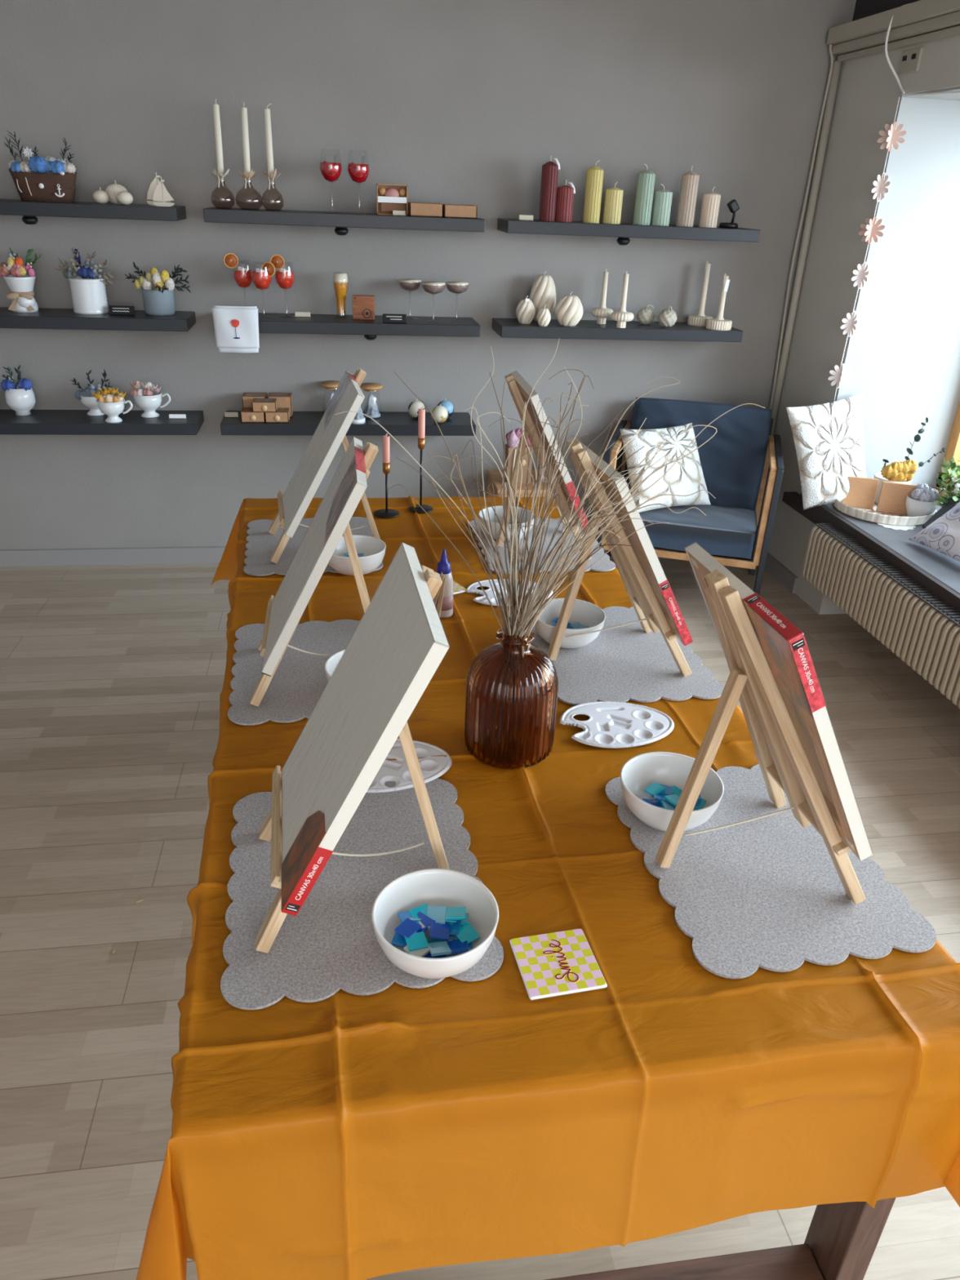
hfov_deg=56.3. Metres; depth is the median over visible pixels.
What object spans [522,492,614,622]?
twig
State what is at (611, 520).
twig
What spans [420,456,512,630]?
twig
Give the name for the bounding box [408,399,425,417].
candle
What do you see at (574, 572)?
twig
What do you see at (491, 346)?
twig
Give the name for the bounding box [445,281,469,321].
wine glass
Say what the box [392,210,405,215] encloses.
price card
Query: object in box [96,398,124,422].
cup
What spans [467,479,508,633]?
twig
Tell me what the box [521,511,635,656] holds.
twig
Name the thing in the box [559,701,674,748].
palette
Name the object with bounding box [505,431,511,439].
flower
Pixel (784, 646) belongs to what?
canvas
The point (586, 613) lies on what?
serving bowl
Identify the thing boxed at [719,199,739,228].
lamp
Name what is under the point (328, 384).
cake stand
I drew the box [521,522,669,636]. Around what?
twig
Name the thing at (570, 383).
twig
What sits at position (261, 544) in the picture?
placemat
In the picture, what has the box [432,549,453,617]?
glue bottle
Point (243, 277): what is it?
wine glass
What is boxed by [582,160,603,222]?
candle
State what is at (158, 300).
pot
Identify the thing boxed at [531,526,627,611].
twig
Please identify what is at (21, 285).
vase
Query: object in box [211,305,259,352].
folded towel
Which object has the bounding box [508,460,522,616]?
twig
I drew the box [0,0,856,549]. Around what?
wall
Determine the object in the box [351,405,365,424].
candle
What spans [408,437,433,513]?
candlestick
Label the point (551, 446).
twig
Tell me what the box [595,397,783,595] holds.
armchair
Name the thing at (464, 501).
twig
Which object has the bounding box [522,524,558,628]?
twig
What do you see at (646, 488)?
twig
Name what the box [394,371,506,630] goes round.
twig
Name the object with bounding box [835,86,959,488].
window
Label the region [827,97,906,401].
flower garland
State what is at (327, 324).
wall shelf
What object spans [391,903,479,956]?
mosaic tiles
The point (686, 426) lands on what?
twig
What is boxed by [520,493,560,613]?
twig
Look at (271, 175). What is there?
dried flower
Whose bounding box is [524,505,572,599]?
twig
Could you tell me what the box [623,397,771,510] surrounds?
cushion
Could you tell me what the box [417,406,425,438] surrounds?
taper candle
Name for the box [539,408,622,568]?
twig
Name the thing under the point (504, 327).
wall shelf
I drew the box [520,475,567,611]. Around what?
twig
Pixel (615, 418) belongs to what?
twig
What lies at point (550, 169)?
candle
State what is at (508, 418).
twig
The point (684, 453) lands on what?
twig
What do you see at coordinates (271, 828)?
easel
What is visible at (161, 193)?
candle
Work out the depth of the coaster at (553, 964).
1.20 m
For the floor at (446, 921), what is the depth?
1.22 m
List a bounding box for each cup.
[4,386,35,415]
[80,392,107,415]
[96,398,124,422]
[133,390,162,417]
[382,462,390,475]
[417,437,425,450]
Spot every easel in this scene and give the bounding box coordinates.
[249,442,377,706]
[254,564,448,953]
[268,368,380,564]
[497,373,591,559]
[546,439,691,676]
[655,569,866,904]
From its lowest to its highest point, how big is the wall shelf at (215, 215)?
0.048 m
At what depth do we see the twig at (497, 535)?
1.51 m
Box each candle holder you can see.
[209,168,235,208]
[235,168,262,209]
[261,168,284,210]
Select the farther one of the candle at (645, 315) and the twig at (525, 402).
the candle at (645, 315)
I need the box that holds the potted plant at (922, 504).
[905,483,942,516]
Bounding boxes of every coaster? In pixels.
[453,580,466,595]
[509,928,607,999]
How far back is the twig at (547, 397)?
1.56 m
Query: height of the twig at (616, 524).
0.487 m
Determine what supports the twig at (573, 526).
in the glass vase at (511, 698)
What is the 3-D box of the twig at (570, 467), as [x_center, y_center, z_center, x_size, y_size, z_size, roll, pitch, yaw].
[0.087,-0.040,1.536,0.105,0.532,0.029,5,27,4]
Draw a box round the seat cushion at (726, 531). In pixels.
[639,504,756,559]
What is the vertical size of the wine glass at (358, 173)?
0.226 m
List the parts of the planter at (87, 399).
flower, flower, flower, flower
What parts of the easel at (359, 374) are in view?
leg, leg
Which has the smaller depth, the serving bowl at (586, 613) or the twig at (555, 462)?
the twig at (555, 462)
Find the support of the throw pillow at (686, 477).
on the armchair
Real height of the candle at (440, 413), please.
0.084 m
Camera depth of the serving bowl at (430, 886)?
1.23 m
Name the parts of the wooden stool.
leg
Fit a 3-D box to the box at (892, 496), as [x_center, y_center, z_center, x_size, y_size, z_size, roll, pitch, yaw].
[1.765,-0.601,3.810,0.130,0.129,0.039,10,28,14]
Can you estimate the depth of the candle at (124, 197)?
3.46 m
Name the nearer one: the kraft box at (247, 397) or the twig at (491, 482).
the twig at (491, 482)
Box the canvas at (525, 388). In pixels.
[511,370,588,534]
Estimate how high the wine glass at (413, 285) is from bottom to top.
0.159 m
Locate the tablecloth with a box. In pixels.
[135,495,959,1279]
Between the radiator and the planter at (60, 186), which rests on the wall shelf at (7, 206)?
the planter at (60, 186)
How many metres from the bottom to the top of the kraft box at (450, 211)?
0.047 m
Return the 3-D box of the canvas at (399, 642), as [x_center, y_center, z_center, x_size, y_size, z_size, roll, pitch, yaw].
[-0.165,0.101,1.159,0.201,0.368,0.304,-3,27,-11]
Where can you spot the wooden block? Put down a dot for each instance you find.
(363, 306)
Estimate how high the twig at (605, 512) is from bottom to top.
0.436 m
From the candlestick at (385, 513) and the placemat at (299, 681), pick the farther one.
the candlestick at (385, 513)
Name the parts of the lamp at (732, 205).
arm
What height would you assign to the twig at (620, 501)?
0.470 m
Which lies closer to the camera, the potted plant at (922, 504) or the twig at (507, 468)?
the twig at (507, 468)
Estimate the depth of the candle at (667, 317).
3.98 m
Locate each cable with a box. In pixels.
[768,44,833,409]
[884,3,959,96]
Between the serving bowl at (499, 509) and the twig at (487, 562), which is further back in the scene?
the serving bowl at (499, 509)
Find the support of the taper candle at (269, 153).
on the candle holder at (271, 175)
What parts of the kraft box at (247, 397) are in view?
lid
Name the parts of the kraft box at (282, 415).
lid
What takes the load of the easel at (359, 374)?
on the placemat at (261, 544)
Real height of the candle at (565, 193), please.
0.157 m
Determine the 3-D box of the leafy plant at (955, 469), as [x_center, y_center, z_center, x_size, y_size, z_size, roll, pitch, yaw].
[1.974,-0.589,3.651,0.242,0.284,0.253,-4,27,-12]
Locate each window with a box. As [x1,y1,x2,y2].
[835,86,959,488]
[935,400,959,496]
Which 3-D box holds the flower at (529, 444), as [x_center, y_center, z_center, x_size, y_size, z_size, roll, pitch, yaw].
[0.216,-0.908,4.068,0.069,0.063,0.070,-4,27,-12]
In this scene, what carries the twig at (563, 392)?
in the glass vase at (511, 698)
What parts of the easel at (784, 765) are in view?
leg, leg, leg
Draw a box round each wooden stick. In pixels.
[433,574,444,605]
[436,577,445,618]
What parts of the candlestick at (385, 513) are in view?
stem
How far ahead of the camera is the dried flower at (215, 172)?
3.50 m
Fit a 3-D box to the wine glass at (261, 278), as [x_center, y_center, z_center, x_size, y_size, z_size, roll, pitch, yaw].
[-0.900,-1.457,3.734,0.092,0.220,0.082,-9,29,-22]
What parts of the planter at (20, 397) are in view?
flower, flower, flower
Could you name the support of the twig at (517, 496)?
in the glass vase at (511, 698)
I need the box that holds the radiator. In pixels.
[801,523,959,708]
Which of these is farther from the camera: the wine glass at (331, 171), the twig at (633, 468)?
the wine glass at (331, 171)
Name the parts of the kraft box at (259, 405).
lid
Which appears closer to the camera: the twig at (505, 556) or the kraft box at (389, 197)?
the twig at (505, 556)
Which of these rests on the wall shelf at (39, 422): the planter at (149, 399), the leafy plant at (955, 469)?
the planter at (149, 399)
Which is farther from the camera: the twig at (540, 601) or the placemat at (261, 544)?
the placemat at (261, 544)
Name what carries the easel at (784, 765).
on the placemat at (768, 893)
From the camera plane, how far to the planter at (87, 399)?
3.86 m
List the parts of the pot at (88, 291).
flower, flower, flower, flower, pot, flower, flower, flower, flower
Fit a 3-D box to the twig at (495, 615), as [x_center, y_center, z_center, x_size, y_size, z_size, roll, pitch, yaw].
[-0.058,-0.037,1.591,0.228,0.466,0.011,12,28,19]
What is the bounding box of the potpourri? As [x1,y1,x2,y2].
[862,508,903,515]
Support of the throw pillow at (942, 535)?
on the windowsill
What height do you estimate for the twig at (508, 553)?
0.671 m
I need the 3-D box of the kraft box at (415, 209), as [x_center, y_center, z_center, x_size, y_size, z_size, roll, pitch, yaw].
[-0.225,-1.769,3.689,0.134,0.049,0.120,-2,27,-8]
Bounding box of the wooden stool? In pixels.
[486,468,550,497]
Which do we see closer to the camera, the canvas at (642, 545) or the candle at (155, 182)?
the canvas at (642, 545)
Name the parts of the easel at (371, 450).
leg, leg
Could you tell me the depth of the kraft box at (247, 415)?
3.89 m
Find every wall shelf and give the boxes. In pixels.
[0,199,186,221]
[0,306,195,331]
[0,408,204,435]
[203,207,484,232]
[213,312,479,337]
[220,410,475,435]
[492,318,742,342]
[497,217,759,242]
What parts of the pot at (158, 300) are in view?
pot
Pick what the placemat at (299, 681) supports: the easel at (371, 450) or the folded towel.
the easel at (371, 450)
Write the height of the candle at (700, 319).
0.271 m
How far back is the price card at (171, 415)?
3.90 m
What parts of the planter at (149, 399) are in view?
flower, flower, flower, flower, flower, flower, flower, flower, handle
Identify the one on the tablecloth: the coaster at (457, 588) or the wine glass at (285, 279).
the coaster at (457, 588)
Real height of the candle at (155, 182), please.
0.118 m
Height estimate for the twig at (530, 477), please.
0.485 m
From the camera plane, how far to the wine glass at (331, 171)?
3.54 m
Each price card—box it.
[108,305,134,315]
[168,413,186,418]
[224,412,238,417]
[294,311,310,317]
[382,313,406,323]
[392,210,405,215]
[518,214,533,220]
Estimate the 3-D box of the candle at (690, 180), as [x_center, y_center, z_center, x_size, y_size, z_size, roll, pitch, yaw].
[0.882,-1.880,3.803,0.072,0.230,0.072,-2,27,-8]
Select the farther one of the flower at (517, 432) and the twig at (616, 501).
the flower at (517, 432)
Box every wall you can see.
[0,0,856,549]
[754,0,959,614]
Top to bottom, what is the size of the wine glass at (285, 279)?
0.245 m
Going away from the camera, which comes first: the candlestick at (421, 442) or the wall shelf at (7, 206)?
the candlestick at (421, 442)
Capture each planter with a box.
[0,364,35,415]
[4,130,77,202]
[70,368,115,415]
[91,386,133,422]
[129,381,170,417]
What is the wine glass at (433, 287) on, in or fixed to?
on the wall shelf at (327, 324)
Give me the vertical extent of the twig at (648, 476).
0.612 m
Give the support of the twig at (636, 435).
in the glass vase at (511, 698)
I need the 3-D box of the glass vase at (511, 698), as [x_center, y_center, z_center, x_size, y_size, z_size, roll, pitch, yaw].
[0.057,0.096,1.615,0.164,0.240,0.165,4,27,2]
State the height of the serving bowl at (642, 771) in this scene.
0.068 m
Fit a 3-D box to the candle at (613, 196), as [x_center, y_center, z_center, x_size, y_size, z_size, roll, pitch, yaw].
[0.560,-1.838,3.772,0.074,0.158,0.074,-2,27,-8]
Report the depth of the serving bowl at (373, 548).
2.36 m
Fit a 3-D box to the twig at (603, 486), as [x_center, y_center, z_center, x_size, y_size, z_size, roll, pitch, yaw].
[0.137,-0.044,1.642,0.234,0.448,0.035,-19,34,-36]
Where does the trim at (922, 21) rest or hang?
attached to the wall at (868, 93)
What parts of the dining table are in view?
leg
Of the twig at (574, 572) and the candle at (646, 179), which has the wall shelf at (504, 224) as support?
the candle at (646, 179)
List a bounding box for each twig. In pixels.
[334,411,512,620]
[388,484,504,634]
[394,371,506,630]
[395,457,514,633]
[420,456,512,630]
[426,452,505,631]
[428,473,508,631]
[428,475,507,622]
[452,454,510,635]
[459,481,513,619]
[462,439,513,604]
[463,501,517,627]
[465,407,511,635]
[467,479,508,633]
[470,346,517,631]
[471,457,517,613]
[476,412,519,626]
[486,482,508,610]
[488,417,528,579]
[489,373,515,608]
[497,535,521,631]
[500,383,511,617]
[502,431,524,631]
[506,467,515,582]
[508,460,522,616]
[509,515,515,634]
[510,401,525,628]
[510,484,518,627]
[511,506,559,635]
[511,512,528,634]
[514,439,533,596]
[514,518,652,635]
[515,368,582,632]
[515,477,530,632]
[515,486,597,638]
[515,496,522,573]
[516,338,559,620]
[516,445,555,608]
[516,462,572,624]
[516,466,573,614]
[516,503,706,635]
[517,397,553,589]
[517,400,544,573]
[517,417,618,635]
[519,525,575,634]
[519,529,620,636]
[520,382,572,582]
[520,391,564,621]
[520,419,587,610]
[520,442,614,636]
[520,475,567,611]
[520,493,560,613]
[521,395,579,629]
[521,399,542,617]
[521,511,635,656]
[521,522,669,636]
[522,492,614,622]
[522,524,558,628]
[523,368,585,626]
[523,426,564,577]
[523,488,556,604]
[523,489,715,635]
[523,544,631,632]
[524,468,635,627]
[524,485,604,601]
[524,501,635,635]
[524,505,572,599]
[524,511,613,625]
[524,527,598,620]
[525,417,558,544]
[525,435,636,613]
[527,376,679,613]
[527,424,717,648]
[527,433,587,606]
[527,451,670,650]
[527,501,617,633]
[528,375,594,566]
[528,403,764,603]
[528,520,625,622]
[529,417,646,599]
[529,446,644,600]
[529,512,585,604]
[531,469,628,607]
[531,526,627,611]
[535,404,588,543]
[535,440,677,602]
[538,438,667,598]
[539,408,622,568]
[546,453,685,589]
[546,457,644,583]
[557,426,692,570]
[572,488,646,555]
[574,444,630,515]
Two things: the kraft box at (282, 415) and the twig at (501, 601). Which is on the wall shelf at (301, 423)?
the kraft box at (282, 415)
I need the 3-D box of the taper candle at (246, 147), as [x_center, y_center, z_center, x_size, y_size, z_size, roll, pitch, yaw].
[-0.909,-1.931,3.483,0.026,0.270,0.026,-1,27,-9]
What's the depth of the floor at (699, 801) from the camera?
1.48 m
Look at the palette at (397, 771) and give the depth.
1.59 m
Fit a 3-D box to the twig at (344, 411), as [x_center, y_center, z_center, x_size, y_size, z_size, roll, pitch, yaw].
[-0.085,-0.095,1.536,0.308,0.581,0.028,3,27,0]
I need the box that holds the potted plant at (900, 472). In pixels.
[873,417,945,503]
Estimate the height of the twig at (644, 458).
0.496 m
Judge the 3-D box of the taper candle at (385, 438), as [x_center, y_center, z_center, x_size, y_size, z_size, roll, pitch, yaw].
[-0.286,-0.574,2.740,0.021,0.114,0.021,-2,27,-8]
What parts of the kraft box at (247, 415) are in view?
lid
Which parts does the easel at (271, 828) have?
leg, leg, leg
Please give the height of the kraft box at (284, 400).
0.090 m
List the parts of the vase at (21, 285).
flower, flower, flower, flower, flower, flower, flower, flower, flower, flower, flower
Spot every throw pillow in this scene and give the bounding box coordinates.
[619,422,711,512]
[786,391,866,510]
[908,502,959,561]
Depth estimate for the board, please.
3.62 m
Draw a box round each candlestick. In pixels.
[373,462,399,517]
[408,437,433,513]
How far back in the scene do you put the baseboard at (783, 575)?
4.42 m
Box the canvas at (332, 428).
[282,369,364,537]
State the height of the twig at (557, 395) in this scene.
0.625 m
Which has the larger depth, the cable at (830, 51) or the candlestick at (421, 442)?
the cable at (830, 51)
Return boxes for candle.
[93,186,109,204]
[105,180,127,204]
[116,188,133,204]
[146,172,171,205]
[152,176,174,206]
[213,98,224,180]
[240,102,251,181]
[263,103,274,182]
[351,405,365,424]
[363,392,380,417]
[382,433,389,462]
[384,187,399,196]
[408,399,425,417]
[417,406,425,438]
[431,404,448,422]
[437,398,453,417]
[515,295,535,324]
[528,271,555,321]
[536,304,551,326]
[538,155,560,221]
[555,179,575,222]
[555,291,582,326]
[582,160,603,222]
[591,269,613,324]
[602,182,623,223]
[610,271,633,328]
[632,163,655,225]
[636,304,654,324]
[651,183,672,226]
[657,306,677,327]
[675,165,699,226]
[687,261,712,326]
[698,186,720,227]
[706,273,732,330]
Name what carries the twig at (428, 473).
in the glass vase at (511, 698)
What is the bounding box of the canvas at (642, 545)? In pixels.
[565,435,693,645]
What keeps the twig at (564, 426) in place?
in the glass vase at (511, 698)
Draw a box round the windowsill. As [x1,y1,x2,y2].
[823,495,959,594]
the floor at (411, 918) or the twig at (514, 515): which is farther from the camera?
the twig at (514, 515)
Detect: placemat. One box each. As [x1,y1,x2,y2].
[220,777,503,1009]
[227,619,361,725]
[243,516,382,576]
[469,517,615,573]
[526,606,724,705]
[604,764,936,978]
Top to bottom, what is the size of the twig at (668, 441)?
0.549 m
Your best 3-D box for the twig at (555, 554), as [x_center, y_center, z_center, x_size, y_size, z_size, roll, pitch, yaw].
[0.147,-0.065,1.569,0.229,0.550,0.016,-2,27,-9]
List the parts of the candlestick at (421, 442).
stem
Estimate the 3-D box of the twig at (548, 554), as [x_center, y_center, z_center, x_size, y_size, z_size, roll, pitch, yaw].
[0.105,-0.004,1.430,0.009,0.564,0.232,-9,29,-21]
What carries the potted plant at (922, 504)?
on the round tray
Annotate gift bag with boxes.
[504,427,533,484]
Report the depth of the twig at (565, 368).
1.48 m
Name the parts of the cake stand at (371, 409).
lid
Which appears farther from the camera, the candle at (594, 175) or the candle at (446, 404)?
the candle at (446, 404)
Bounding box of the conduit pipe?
[770,61,841,435]
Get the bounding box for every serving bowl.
[324,648,346,681]
[328,534,386,575]
[371,868,498,978]
[478,505,534,541]
[533,598,605,648]
[620,751,724,831]
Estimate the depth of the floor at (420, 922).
1.21 m
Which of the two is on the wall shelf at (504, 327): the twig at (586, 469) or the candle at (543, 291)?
the candle at (543, 291)
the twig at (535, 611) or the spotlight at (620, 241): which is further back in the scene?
the spotlight at (620, 241)
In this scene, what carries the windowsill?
attached to the wall at (868, 93)
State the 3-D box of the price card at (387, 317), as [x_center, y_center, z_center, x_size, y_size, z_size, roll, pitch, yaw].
[-0.360,-1.356,3.785,0.100,0.037,0.022,-2,27,-8]
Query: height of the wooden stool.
0.473 m
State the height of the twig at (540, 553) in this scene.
0.579 m
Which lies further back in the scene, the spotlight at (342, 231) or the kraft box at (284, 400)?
the kraft box at (284, 400)
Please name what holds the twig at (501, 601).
in the glass vase at (511, 698)
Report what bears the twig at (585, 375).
in the glass vase at (511, 698)
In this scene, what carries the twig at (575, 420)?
in the glass vase at (511, 698)
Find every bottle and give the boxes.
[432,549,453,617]
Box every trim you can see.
[782,491,959,610]
[826,0,959,62]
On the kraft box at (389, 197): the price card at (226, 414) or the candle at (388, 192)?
the candle at (388, 192)
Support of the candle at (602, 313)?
on the wall shelf at (504, 327)
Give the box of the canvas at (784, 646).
[684,542,872,861]
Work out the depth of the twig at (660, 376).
1.46 m
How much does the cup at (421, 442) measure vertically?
0.040 m
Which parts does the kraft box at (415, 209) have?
lid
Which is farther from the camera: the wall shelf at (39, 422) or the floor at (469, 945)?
the wall shelf at (39, 422)
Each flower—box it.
[209,168,229,177]
[237,168,257,178]
[261,168,280,179]
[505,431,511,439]
[506,430,519,447]
[515,427,524,439]
[527,438,531,446]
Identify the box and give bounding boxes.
[240,407,265,422]
[241,392,266,408]
[252,398,277,412]
[264,408,289,422]
[267,392,293,417]
[376,183,407,215]
[408,202,443,217]
[443,204,477,218]
[841,476,879,509]
[875,481,915,515]
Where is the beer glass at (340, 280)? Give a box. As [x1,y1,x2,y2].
[332,272,348,317]
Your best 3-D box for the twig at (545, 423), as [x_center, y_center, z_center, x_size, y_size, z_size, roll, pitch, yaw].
[0.072,-0.108,1.629,0.056,0.569,0.199,10,28,15]
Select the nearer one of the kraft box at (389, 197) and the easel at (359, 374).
the easel at (359, 374)
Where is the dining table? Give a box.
[544,1197,896,1279]
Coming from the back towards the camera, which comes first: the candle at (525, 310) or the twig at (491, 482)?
the candle at (525, 310)
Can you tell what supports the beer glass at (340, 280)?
on the wall shelf at (327, 324)
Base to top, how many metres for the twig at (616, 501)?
0.447 m
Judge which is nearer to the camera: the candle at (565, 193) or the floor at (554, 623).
the floor at (554, 623)
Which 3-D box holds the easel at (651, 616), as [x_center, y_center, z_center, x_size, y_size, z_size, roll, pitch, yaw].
[0.299,-0.181,1.902,0.289,0.488,0.250,-4,27,-12]
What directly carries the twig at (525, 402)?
in the glass vase at (511, 698)
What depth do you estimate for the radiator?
3.33 m
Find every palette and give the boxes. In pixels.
[366,737,452,792]
[465,578,553,606]
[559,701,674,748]
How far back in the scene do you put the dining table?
1.46 m
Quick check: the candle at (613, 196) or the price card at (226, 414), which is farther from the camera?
the price card at (226, 414)
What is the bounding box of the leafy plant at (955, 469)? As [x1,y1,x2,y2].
[933,454,959,506]
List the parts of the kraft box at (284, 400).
lid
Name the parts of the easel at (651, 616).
leg, leg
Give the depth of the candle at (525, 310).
3.88 m
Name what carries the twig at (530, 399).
in the glass vase at (511, 698)
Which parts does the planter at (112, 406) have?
flower, flower, flower, flower, flower, flower, flower, flower, flower, handle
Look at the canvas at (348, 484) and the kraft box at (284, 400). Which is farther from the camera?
the kraft box at (284, 400)
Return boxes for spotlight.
[22,215,38,224]
[334,226,348,235]
[364,334,377,340]
[616,236,630,245]
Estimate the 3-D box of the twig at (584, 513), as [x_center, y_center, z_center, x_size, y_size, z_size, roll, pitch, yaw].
[0.111,-0.019,1.593,0.105,0.446,0.039,-2,27,-8]
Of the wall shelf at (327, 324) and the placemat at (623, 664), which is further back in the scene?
the wall shelf at (327, 324)
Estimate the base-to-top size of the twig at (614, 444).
0.552 m
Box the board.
[921,495,959,528]
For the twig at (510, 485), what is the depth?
1.54 m
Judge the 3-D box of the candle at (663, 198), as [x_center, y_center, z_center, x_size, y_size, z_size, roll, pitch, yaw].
[0.773,-1.845,3.803,0.074,0.158,0.074,-2,27,-8]
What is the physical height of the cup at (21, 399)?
0.115 m
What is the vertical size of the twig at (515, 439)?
0.557 m
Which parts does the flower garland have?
paper flower, paper flower, paper flower, paper flower, paper flower, paper flower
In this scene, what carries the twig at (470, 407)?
in the glass vase at (511, 698)
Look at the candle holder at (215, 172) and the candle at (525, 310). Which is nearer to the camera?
the candle holder at (215, 172)
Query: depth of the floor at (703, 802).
1.47 m
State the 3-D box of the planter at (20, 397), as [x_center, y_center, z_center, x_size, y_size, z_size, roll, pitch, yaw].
[-1.964,-1.067,3.831,0.131,0.203,0.119,-2,27,-8]
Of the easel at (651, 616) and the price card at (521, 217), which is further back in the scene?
the price card at (521, 217)
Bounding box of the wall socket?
[897,47,923,75]
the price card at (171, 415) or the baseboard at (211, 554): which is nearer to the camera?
the price card at (171, 415)
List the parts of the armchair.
frame, oak frame, rail, seat, oak frame, frame, rest rail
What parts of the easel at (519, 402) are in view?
leg, leg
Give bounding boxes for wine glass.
[223,253,252,290]
[251,261,275,317]
[269,254,296,317]
[319,149,342,212]
[346,151,369,213]
[398,279,422,318]
[422,281,445,322]
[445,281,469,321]
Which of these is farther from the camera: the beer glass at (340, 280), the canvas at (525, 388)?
the beer glass at (340, 280)
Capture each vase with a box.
[0,247,41,312]
[464,626,558,769]
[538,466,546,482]
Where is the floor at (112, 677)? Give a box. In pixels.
[0,555,959,1279]
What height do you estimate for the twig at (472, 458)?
0.506 m
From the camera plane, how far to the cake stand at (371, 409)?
4.04 m
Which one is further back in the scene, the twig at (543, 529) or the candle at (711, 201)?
the candle at (711, 201)
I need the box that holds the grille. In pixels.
[815,523,959,626]
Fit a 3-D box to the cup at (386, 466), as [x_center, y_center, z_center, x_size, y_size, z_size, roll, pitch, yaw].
[-0.288,-0.528,2.764,0.023,0.040,0.023,-2,27,-8]
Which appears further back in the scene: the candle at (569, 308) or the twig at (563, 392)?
the candle at (569, 308)
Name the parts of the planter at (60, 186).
flower, flower, flower, flower, flower, flower, flower, flower, flower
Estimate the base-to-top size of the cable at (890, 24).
0.314 m
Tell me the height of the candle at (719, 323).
0.231 m
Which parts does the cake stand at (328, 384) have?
lid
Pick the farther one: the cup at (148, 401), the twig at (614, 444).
the cup at (148, 401)
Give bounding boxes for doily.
[876,523,915,530]
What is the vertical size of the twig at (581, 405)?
0.612 m
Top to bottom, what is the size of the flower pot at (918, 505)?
0.085 m
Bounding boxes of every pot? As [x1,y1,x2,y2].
[53,247,114,314]
[124,261,191,315]
[905,495,937,516]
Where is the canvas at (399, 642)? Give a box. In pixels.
[281,542,449,915]
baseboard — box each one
[0,546,612,566]
[751,542,798,593]
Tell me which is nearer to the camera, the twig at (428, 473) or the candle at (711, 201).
the twig at (428, 473)
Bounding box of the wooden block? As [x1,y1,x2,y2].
[352,294,374,319]
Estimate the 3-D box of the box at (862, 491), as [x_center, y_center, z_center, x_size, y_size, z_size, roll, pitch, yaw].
[1.636,-0.635,3.867,0.130,0.129,0.039,8,27,11]
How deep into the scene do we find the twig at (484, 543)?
1.56 m
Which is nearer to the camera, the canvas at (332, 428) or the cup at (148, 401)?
the canvas at (332, 428)
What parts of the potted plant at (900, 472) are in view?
eucalyptus stem, pot, eucalyptus stem, eucalyptus stem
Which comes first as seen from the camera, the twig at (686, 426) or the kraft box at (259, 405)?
the twig at (686, 426)
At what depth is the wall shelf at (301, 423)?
3.97 m
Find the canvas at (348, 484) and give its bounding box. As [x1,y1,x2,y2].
[261,436,367,676]
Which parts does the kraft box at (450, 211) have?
lid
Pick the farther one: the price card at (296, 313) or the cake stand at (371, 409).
the cake stand at (371, 409)
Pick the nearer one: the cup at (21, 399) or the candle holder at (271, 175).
the candle holder at (271, 175)
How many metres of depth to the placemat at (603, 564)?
2.58 m
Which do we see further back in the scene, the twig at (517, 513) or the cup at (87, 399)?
the cup at (87, 399)
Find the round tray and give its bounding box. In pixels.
[833,498,936,525]

